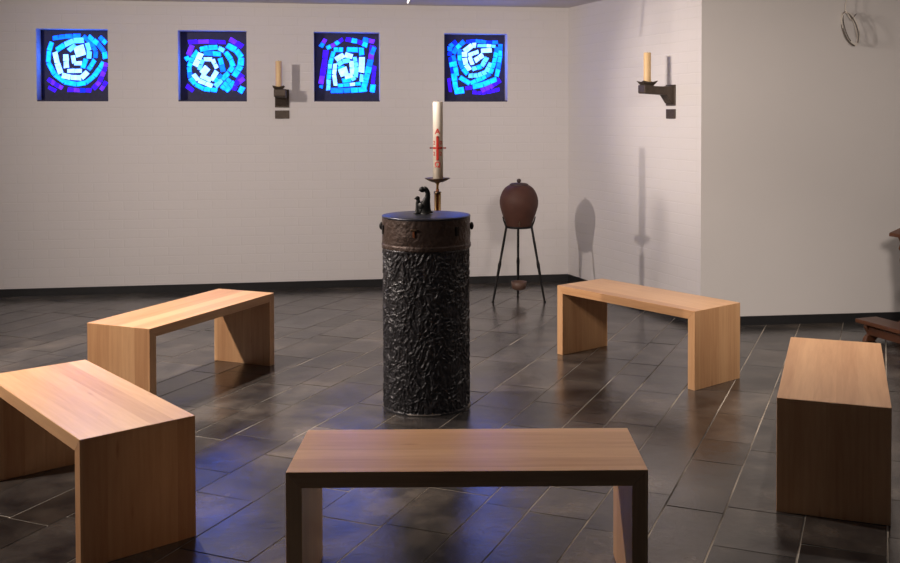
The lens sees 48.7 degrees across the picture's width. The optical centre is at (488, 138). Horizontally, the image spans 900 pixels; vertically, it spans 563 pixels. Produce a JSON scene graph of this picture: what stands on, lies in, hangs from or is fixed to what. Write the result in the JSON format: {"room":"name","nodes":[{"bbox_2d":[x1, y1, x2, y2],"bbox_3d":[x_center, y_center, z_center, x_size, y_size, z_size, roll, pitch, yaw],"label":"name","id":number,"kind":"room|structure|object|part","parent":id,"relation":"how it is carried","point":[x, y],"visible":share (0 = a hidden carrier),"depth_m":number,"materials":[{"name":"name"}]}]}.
{"room":"house of worship","nodes":[
{"label":"house of worship","id":0,"kind":"room"},
{"bbox_2d":[0,0,568,288],"bbox_3d":[-2.835,0.076,8.884,7.200,2.560,0.300,0,1,-9],"label":"wall","id":1,"kind":"structure","parent":0,"point":[142,185],"depth_m":8.86,"materials":[{"name":"white paint"}]},
{"bbox_2d":[37,30,107,100],"bbox_3d":[-3.623,-0.634,8.689,0.588,0.626,0.186,0,1,-9],"label":"window","id":2,"kind":"structure","parent":1,"relation":"in","point":[74,63],"depth_m":8.72,"materials":[{"name":"glass"}]},
{"bbox_3d":[-3.619,-0.327,8.671,0.588,0.012,0.136,0,1,-9],"label":"sill","id":3,"kind":"part","parent":2,"relation":"part of","materials":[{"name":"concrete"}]},
{"bbox_2d":[178,32,246,101],"bbox_3d":[-2.461,-0.640,8.874,0.588,0.626,0.186,0,1,-9],"label":"window","id":4,"kind":"structure","parent":1,"relation":"in","point":[213,65],"depth_m":8.91,"materials":[{"name":"glass"}]},
{"bbox_3d":[-2.456,-0.333,8.856,0.588,0.012,0.136,0,1,-9],"label":"sill","id":5,"kind":"part","parent":4,"relation":"part of","materials":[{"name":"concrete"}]},
{"bbox_2d":[272,85,288,118],"bbox_3d":[-1.833,-0.316,8.741,0.130,0.289,0.279,0,1,-9],"label":"wall sconce","id":6,"kind":"object","parent":1,"relation":"attached to","point":[281,95],"visible":1,"depth_m":8.84,"materials":[{"name":"metal"}]},
{"bbox_2d":[275,61,281,86],"bbox_3d":[-1.836,-0.558,8.658,0.057,0.242,0.057,0,1,0],"label":"candle","id":7,"kind":"object","parent":6,"relation":"on","point":[278,64],"visible":1,"depth_m":8.63,"materials":[{"name":"beige wax"}]},
{"bbox_3d":[-1.837,-0.357,8.740,0.100,0.148,0.258,0,1,-9],"label":"arm","id":8,"kind":"part","parent":6,"relation":"part of","materials":[{"name":"metal"}]},
{"bbox_3d":[-1.851,-0.355,8.872,0.124,0.160,0.014,0,1,-9],"label":"wall plate","id":9,"kind":"part","parent":6,"relation":"part of","materials":[{"name":"metal"}]},
{"bbox_3d":[-1.851,-0.211,8.876,0.124,0.073,0.012,0,1,-9],"label":"plate","id":10,"kind":"part","parent":6,"relation":"part of","materials":[{"name":"metal"}]},
{"bbox_2d":[0,274,567,296],"bbox_3d":[-2.811,1.327,8.758,7.195,0.066,0.012,0,1,-9],"label":"baseboard","id":11,"kind":"structure","parent":1,"relation":"attached to","point":[548,277],"depth_m":8.84,"materials":[{"name":"stone"}]},
{"bbox_2d":[314,33,379,101],"bbox_3d":[-1.298,-0.646,9.058,0.588,0.626,0.186,0,1,-9],"label":"window","id":12,"kind":"structure","parent":1,"relation":"in","point":[346,65],"depth_m":9.10,"materials":[{"name":"glass"}]},
{"bbox_3d":[-1.294,-0.338,9.041,0.588,0.012,0.136,0,1,-9],"label":"sill","id":13,"kind":"part","parent":12,"relation":"part of","materials":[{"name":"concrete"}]},
{"bbox_2d":[444,35,506,101],"bbox_3d":[-0.136,-0.652,9.243,0.588,0.626,0.186,0,1,-9],"label":"window","id":14,"kind":"structure","parent":1,"relation":"in","point":[474,65],"depth_m":9.28,"materials":[{"name":"glass"}]},
{"bbox_3d":[-0.131,-0.344,9.225,0.588,0.012,0.136,0,1,-9],"label":"sill","id":15,"kind":"part","parent":14,"relation":"part of","materials":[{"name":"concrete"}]},
{"bbox_2d":[112,0,600,7],"bbox_3d":[-0.473,-1.199,5.923,11.791,0.120,6.697,0,1,0],"label":"ceiling","id":16,"kind":"structure","parent":0,"point":[486,3],"depth_m":8.81,"materials":[{"name":"paint"}]},
{"bbox_2d":[841,0,859,45],"bbox_3d":[2.680,-0.930,7.361,0.141,0.493,0.048,0,1,0],"label":"cable coil","id":17,"kind":"object","parent":16,"relation":"hanging from","point":[846,12],"visible":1,"depth_m":7.36,"materials":[{"name":"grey metal"}]},
{"bbox_2d":[0,281,899,562],"bbox_3d":[-0.469,1.481,4.384,11.791,0.052,9.897,0,1,0],"label":"floor","id":18,"kind":"structure","parent":0,"point":[708,454],"depth_m":4.98,"materials":[{"name":"tile"}]},
{"bbox_2d":[0,360,195,562],"bbox_3d":[-1.616,1.243,3.956,0.418,0.450,1.129,-1,2,-42],"label":"wooden bench","id":19,"kind":"object","parent":18,"relation":"on","point":[131,449],"visible":1,"depth_m":3.62,"materials":[{"name":"brown wood"}]},
{"bbox_3d":[-1.974,1.235,4.359,0.418,0.449,0.050,-1,2,-42],"label":"leg panel","id":20,"kind":"part","parent":19,"relation":"part of","materials":[{"name":"brown wood"}]},
{"bbox_3d":[-1.617,1.043,3.951,0.418,0.050,1.127,-1,2,-42],"label":"seat","id":21,"kind":"part","parent":19,"relation":"part of","materials":[{"name":"brown wood"}]},
{"bbox_3d":[-1.258,1.253,3.552,0.418,0.449,0.050,-1,2,-42],"label":"leg panel","id":22,"kind":"part","parent":19,"relation":"part of","materials":[{"name":"brown wood"}]},
{"bbox_2d":[87,289,273,395],"bbox_3d":[-1.747,1.202,5.762,0.418,0.450,1.129,0,1,22],"label":"wooden bench","id":23,"kind":"object","parent":18,"relation":"on","point":[123,345],"visible":0.84,"depth_m":5.61,"materials":[{"name":"brown wood"}]},
{"bbox_3d":[-1.948,1.214,5.261,0.418,0.449,0.050,0,1,22],"label":"leg panel","id":24,"kind":"part","parent":23,"relation":"part of","materials":[{"name":"brown wood"}]},
{"bbox_3d":[-1.748,1.002,5.757,0.418,0.050,1.127,0,1,22],"label":"seat","id":25,"kind":"part","parent":23,"relation":"part of","materials":[{"name":"brown wood"}]},
{"bbox_3d":[-1.546,1.191,6.262,0.418,0.449,0.050,0,1,22],"label":"leg panel","id":26,"kind":"part","parent":23,"relation":"part of","materials":[{"name":"brown wood"}]},
{"bbox_2d":[379,211,473,416],"bbox_3d":[-0.337,0.922,5.347,0.487,1.025,0.487,-1,1,-23],"label":"baptismal font","id":27,"kind":"object","parent":18,"relation":"on","point":[426,263],"visible":1,"depth_m":5.14,"materials":[{"name":"brown metal"}]},
{"bbox_2d":[413,186,432,213],"bbox_3d":[-0.355,0.334,5.354,0.107,0.152,0.049,0,1,0],"label":"bronze figurine","id":28,"kind":"object","parent":27,"relation":"on","point":[422,207],"visible":1,"depth_m":5.34,"materials":[{"name":"black metal"}]},
{"bbox_3d":[-0.338,0.417,5.336,0.477,0.015,0.477,0,1,0],"label":"lid","id":29,"kind":"part","parent":27,"relation":"part of","materials":[{"name":"brown metal"}]},
{"bbox_2d":[425,177,449,210],"bbox_3d":[-0.349,0.836,6.751,0.304,1.132,0.304,0,1,0],"label":"candle stand","id":30,"kind":"object","parent":18,"relation":"on","point":[437,194],"visible":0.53,"depth_m":6.73,"materials":[{"name":"gold metal"}]},
{"bbox_3d":[-0.360,0.858,6.736,0.015,0.980,0.015,0,1,0],"label":"rod","id":31,"kind":"part","parent":30,"relation":"part of","materials":[{"name":"gold metal"}]},
{"bbox_3d":[-0.349,0.850,6.751,0.022,1.005,0.022,0,1,0],"label":"rod","id":32,"kind":"part","parent":30,"relation":"part of","materials":[{"name":"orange metal"}]},
{"bbox_3d":[-0.350,0.285,6.738,0.174,0.029,0.174,0,1,0],"label":"drip dish","id":33,"kind":"part","parent":30,"relation":"part of","materials":[{"name":"gold metal"}]},
{"bbox_2d":[430,102,445,178],"bbox_3d":[-0.348,0.014,6.721,0.085,0.541,0.083,-1,2,-43],"label":"paschal candle","id":34,"kind":"object","parent":30,"relation":"on","point":[437,147],"visible":1,"depth_m":6.70,"materials":[{"name":"beige wax"}]},
{"bbox_3d":[-0.334,0.858,6.741,0.015,0.980,0.015,0,1,0],"label":"rod","id":35,"kind":"part","parent":30,"relation":"part of","materials":[{"name":"gold metal"}]},
{"bbox_2d":[286,428,647,562],"bbox_3d":[-0.070,1.256,3.302,1.129,0.450,0.418,0,1,-1],"label":"wooden bench","id":36,"kind":"object","parent":18,"relation":"on","point":[382,458],"visible":1,"depth_m":3.18,"materials":[{"name":"brown wood"}]},
{"bbox_3d":[-0.610,1.258,3.293,0.050,0.449,0.418,0,1,-1],"label":"leg panel","id":37,"kind":"part","parent":36,"relation":"part of","materials":[{"name":"brown wood"}]},
{"bbox_3d":[-0.071,1.056,3.297,1.127,0.050,0.418,0,1,-1],"label":"seat","id":38,"kind":"part","parent":36,"relation":"part of","materials":[{"name":"brown wood"}]},
{"bbox_3d":[0.469,1.256,3.311,0.050,0.449,0.418,0,1,-1],"label":"leg panel","id":39,"kind":"part","parent":36,"relation":"part of","materials":[{"name":"brown wood"}]},
{"bbox_2d":[492,217,545,302],"bbox_3d":[0.248,1.008,8.372,0.455,0.714,0.276,0,1,0],"label":"tripod stand","id":40,"kind":"object","parent":18,"relation":"on","point":[517,284],"visible":0.92,"depth_m":8.28,"materials":[{"name":"black metal"}]},
{"bbox_3d":[0.091,1.011,8.280,0.136,0.714,0.029,0,1,-16],"label":"leg","id":41,"kind":"part","parent":40,"relation":"part of","materials":[{"name":"black metal"}]},
{"bbox_3d":[0.248,1.006,8.474,0.029,0.714,0.062,0,1,0],"label":"leg","id":42,"kind":"part","parent":40,"relation":"part of","materials":[{"name":"black metal"}]},
{"bbox_2d":[500,179,537,226],"bbox_3d":[0.251,0.545,8.330,0.325,0.412,0.325,0,1,0],"label":"ceramic urn","id":43,"kind":"object","parent":40,"relation":"on","point":[518,201],"visible":1,"depth_m":8.21,"materials":[{"name":"brown ceramic"}]},
{"bbox_3d":[0.251,0.386,8.326,0.158,0.026,0.158,0,1,0],"label":"lid","id":44,"kind":"part","parent":43,"relation":"part of","materials":[{"name":"brown ceramic"}]},
{"bbox_2d":[511,280,526,289],"bbox_3d":[0.252,1.239,8.346,0.132,0.068,0.132,0,1,0],"label":"bowl","id":45,"kind":"object","parent":40,"relation":"on","point":[516,284],"depth_m":8.30,"materials":[{"name":"brown ceramic"}]},
{"bbox_3d":[0.408,1.010,8.277,0.131,0.714,0.029,0,1,17],"label":"leg","id":46,"kind":"part","parent":40,"relation":"part of","materials":[{"name":"black metal"}]},
{"bbox_2d":[557,279,739,390],"bbox_3d":[0.964,1.189,6.169,0.418,0.450,1.129,-1,2,-39],"label":"wooden bench","id":47,"kind":"object","parent":18,"relation":"on","point":[713,323],"visible":1,"depth_m":5.90,"materials":[{"name":"brown wood"}]},
{"bbox_3d":[0.622,1.181,6.585,0.418,0.449,0.050,-1,2,-39],"label":"leg panel","id":48,"kind":"part","parent":47,"relation":"part of","materials":[{"name":"brown wood"}]},
{"bbox_3d":[0.964,0.989,6.164,0.418,0.050,1.127,-1,2,-39],"label":"seat","id":49,"kind":"part","parent":47,"relation":"part of","materials":[{"name":"brown wood"}]},
{"bbox_3d":[1.307,1.199,5.752,0.418,0.449,0.050,-1,2,-39],"label":"leg panel","id":50,"kind":"part","parent":47,"relation":"part of","materials":[{"name":"brown wood"}]},
{"bbox_2d":[776,337,891,525],"bbox_3d":[1.514,1.230,4.355,0.418,0.450,1.129,0,1,20],"label":"wooden bench","id":51,"kind":"object","parent":18,"relation":"on","point":[834,408],"visible":1,"depth_m":3.85,"materials":[{"name":"brown wood"}]},
{"bbox_3d":[1.333,1.242,3.847,0.418,0.449,0.050,0,1,20],"label":"leg panel","id":52,"kind":"part","parent":51,"relation":"part of","materials":[{"name":"brown wood"}]},
{"bbox_3d":[1.514,1.030,4.351,0.418,0.050,1.127,0,1,20],"label":"seat","id":53,"kind":"part","parent":51,"relation":"part of","materials":[{"name":"brown wood"}]},
{"bbox_2d":[855,228,899,343],"bbox_3d":[2.944,0.988,6.690,0.640,0.824,0.680,-1,1,-22],"label":"kneeler","id":54,"kind":"object","parent":18,"relation":"on","point":[875,327],"visible":1,"depth_m":6.75,"materials":[{"name":"brown wood"}]},
{"bbox_2d":[568,0,701,295],"bbox_3d":[1.206,0.084,8.316,0.120,2.560,2.174,-1,1,-22],"label":"wall","id":55,"kind":"structure","parent":0,"point":[634,172],"depth_m":8.16,"materials":[{"name":"white paint"}]},
{"bbox_2d":[568,274,687,321],"bbox_3d":[1.150,1.332,8.312,0.012,0.066,2.165,-1,1,-22],"label":"baseboard","id":56,"kind":"structure","parent":55,"relation":"attached to","point":[571,278],"depth_m":9.11,"materials":[{"name":"stone"}]},
{"bbox_2d":[637,80,675,118],"bbox_3d":[1.277,-0.294,7.597,0.279,0.289,0.124,-1,1,-22],"label":"wall sconce","id":57,"kind":"object","parent":55,"relation":"attached to","point":[667,93],"visible":0.98,"depth_m":7.58,"materials":[{"name":"metal"}]},
{"bbox_2d":[643,52,650,81],"bbox_3d":[1.206,-0.537,7.562,0.057,0.242,0.057,0,1,0],"label":"candle","id":58,"kind":"object","parent":57,"relation":"on","point":[647,55],"visible":0.94,"depth_m":7.54,"materials":[{"name":"beige wax"}]},
{"bbox_3d":[1.277,-0.335,7.596,0.258,0.148,0.100,-1,1,-22],"label":"arm","id":59,"kind":"part","parent":57,"relation":"part of","materials":[{"name":"metal"}]},
{"bbox_3d":[1.400,-0.331,7.645,0.014,0.160,0.124,-1,1,-22],"label":"wall plate","id":60,"kind":"part","parent":57,"relation":"part of","materials":[{"name":"metal"}]},
{"bbox_3d":[1.401,-0.187,7.649,0.012,0.073,0.124,-1,1,-22],"label":"plate","id":61,"kind":"part","parent":57,"relation":"part of","materials":[{"name":"metal"}]},
{"bbox_2d":[701,0,899,315],"bbox_3d":[3.481,0.097,7.616,3.900,2.560,0.160,0,1,-7],"label":"wall","id":62,"kind":"structure","parent":0,"point":[800,123],"depth_m":7.38,"materials":[{"name":"white paint"}]},
{"bbox_2d":[740,312,899,325],"bbox_3d":[3.488,1.346,7.559,3.910,0.066,0.012,0,1,-7],"label":"baseboard","id":63,"kind":"structure","parent":62,"relation":"attached to","point":[894,316],"depth_m":7.41,"materials":[{"name":"stone"}]}
]}

